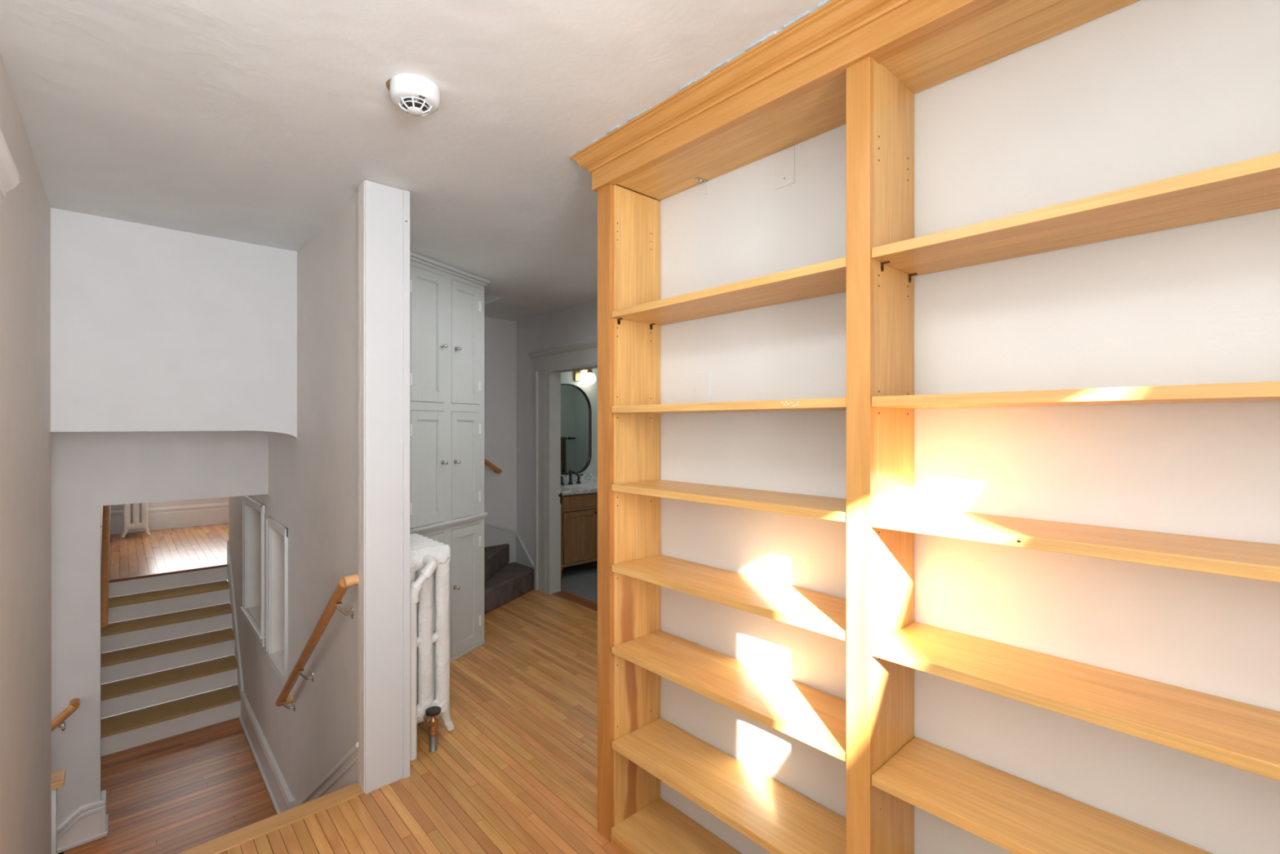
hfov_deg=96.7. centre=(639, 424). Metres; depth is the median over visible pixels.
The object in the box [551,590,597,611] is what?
threshold
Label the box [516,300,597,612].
wall
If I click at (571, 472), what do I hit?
faucet
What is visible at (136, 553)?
floor
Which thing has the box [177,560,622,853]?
floor
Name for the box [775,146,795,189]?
blank plate
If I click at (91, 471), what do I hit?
wall
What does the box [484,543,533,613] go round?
carpeted staircase
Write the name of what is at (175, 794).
floor
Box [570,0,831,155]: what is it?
trim
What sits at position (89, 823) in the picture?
baseboard
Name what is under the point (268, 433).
ceiling
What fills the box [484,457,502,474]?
handrail
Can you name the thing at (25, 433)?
wall
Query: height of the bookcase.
2.456 m
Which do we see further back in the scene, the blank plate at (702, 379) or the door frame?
the door frame
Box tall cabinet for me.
[409,250,489,662]
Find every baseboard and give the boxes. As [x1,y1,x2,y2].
[57,789,108,853]
[110,502,228,534]
[238,690,295,813]
[484,521,540,571]
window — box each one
[240,495,265,646]
[266,516,288,685]
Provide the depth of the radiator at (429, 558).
2.65 m
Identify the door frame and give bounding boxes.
[528,340,597,594]
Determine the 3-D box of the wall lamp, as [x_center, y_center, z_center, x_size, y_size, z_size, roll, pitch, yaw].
[-0.598,-0.529,6.220,0.235,0.181,0.132,0,0,-14]
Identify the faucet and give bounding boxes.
[560,469,583,484]
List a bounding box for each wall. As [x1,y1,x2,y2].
[0,50,51,853]
[50,207,297,438]
[51,431,268,827]
[100,505,102,564]
[110,497,228,533]
[228,496,243,685]
[243,191,358,806]
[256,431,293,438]
[484,316,516,530]
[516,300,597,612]
[560,368,597,475]
[650,0,1279,853]
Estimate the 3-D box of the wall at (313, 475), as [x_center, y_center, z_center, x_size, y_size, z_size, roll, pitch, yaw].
[-2.135,0.799,3.535,0.134,3.562,3.100,0,0,-42]
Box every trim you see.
[296,742,358,806]
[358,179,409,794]
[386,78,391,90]
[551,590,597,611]
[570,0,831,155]
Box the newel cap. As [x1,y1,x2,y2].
[50,769,65,853]
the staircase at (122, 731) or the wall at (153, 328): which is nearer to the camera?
the wall at (153, 328)
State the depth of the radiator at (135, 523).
7.21 m
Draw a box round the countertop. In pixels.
[560,481,597,494]
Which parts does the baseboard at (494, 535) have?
moulding, moulding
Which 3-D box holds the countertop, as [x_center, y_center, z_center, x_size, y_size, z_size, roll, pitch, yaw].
[-0.600,0.652,5.933,1.020,0.025,0.588,0,0,-42]
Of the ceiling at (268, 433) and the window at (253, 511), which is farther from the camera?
the window at (253, 511)
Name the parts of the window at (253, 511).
casing, casing, casing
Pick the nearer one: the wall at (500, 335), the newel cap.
the newel cap
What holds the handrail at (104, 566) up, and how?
attached to the wall at (101, 507)
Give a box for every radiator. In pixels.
[120,502,151,537]
[409,533,454,760]
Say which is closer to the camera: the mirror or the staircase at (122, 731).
the staircase at (122, 731)
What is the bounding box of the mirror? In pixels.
[560,383,591,474]
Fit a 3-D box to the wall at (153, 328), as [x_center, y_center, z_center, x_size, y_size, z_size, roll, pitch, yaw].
[-2.353,-0.450,2.923,1.034,1.065,0.090,0,0,-42]
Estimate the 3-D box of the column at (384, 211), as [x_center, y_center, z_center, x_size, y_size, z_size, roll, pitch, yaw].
[-1.063,0.349,2.365,0.178,2.661,0.098,0,0,-42]
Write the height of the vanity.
0.935 m
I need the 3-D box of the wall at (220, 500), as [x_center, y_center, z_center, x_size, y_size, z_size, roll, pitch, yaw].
[-6.405,0.249,7.896,3.200,2.462,0.100,0,0,-42]
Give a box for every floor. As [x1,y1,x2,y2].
[57,717,276,853]
[109,523,228,578]
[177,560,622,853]
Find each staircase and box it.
[100,540,243,756]
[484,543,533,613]
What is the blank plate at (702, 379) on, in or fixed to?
attached to the wall at (1140, 92)
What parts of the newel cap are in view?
post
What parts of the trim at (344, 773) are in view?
skirt moulding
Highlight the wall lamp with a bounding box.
[573,368,595,384]
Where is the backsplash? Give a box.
[560,472,597,484]
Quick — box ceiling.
[0,0,824,320]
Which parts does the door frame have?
head casing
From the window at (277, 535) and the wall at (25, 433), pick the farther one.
the window at (277, 535)
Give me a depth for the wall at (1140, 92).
1.27 m
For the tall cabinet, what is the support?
on the floor at (516, 772)
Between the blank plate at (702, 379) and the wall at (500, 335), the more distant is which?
the wall at (500, 335)
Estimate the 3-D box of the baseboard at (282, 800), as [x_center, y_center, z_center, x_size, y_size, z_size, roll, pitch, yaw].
[-2.617,2.271,3.938,0.034,0.227,1.855,0,0,-42]
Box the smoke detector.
[389,73,439,116]
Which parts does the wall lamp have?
plate, arm, globe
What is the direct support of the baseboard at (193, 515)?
attached to the wall at (220, 500)
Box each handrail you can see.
[51,697,79,731]
[100,505,110,627]
[275,573,358,711]
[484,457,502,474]
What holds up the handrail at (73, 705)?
attached to the wall at (91, 471)
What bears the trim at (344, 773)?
attached to the wall at (313, 475)
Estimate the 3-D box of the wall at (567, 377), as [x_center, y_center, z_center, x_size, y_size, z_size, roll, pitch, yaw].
[0.078,0.299,5.762,2.170,2.562,1.960,0,0,-42]
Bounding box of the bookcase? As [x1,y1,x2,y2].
[569,0,1279,853]
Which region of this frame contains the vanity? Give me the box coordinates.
[560,472,597,578]
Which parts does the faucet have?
lever, spout, lever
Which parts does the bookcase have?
toe rail, panel, panel, leg, angle bracket, leg, shelf, shelf, shelf, shelf, shelf, shelf, panel, crown moulding, panel, panel, panel, shelf, shelf, shelf, shelf, shelf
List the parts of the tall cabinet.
panel, panel, rail, rail, door, door, rail, door, knob, knob, ledge mould, cornice mould, cornice, knob, knob, knob, panel, panel, panel, rail, rail, rail, door, door, door, rail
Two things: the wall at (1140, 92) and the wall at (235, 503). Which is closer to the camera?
the wall at (1140, 92)
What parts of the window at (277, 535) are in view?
casing, casing, casing, casing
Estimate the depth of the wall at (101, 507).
5.63 m
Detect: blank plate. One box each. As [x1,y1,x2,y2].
[694,370,710,403]
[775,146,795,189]
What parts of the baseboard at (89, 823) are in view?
moulding, moulding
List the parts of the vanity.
turned leg, rail, drawer, frieze rail, door, panel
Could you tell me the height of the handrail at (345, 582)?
1.030 m

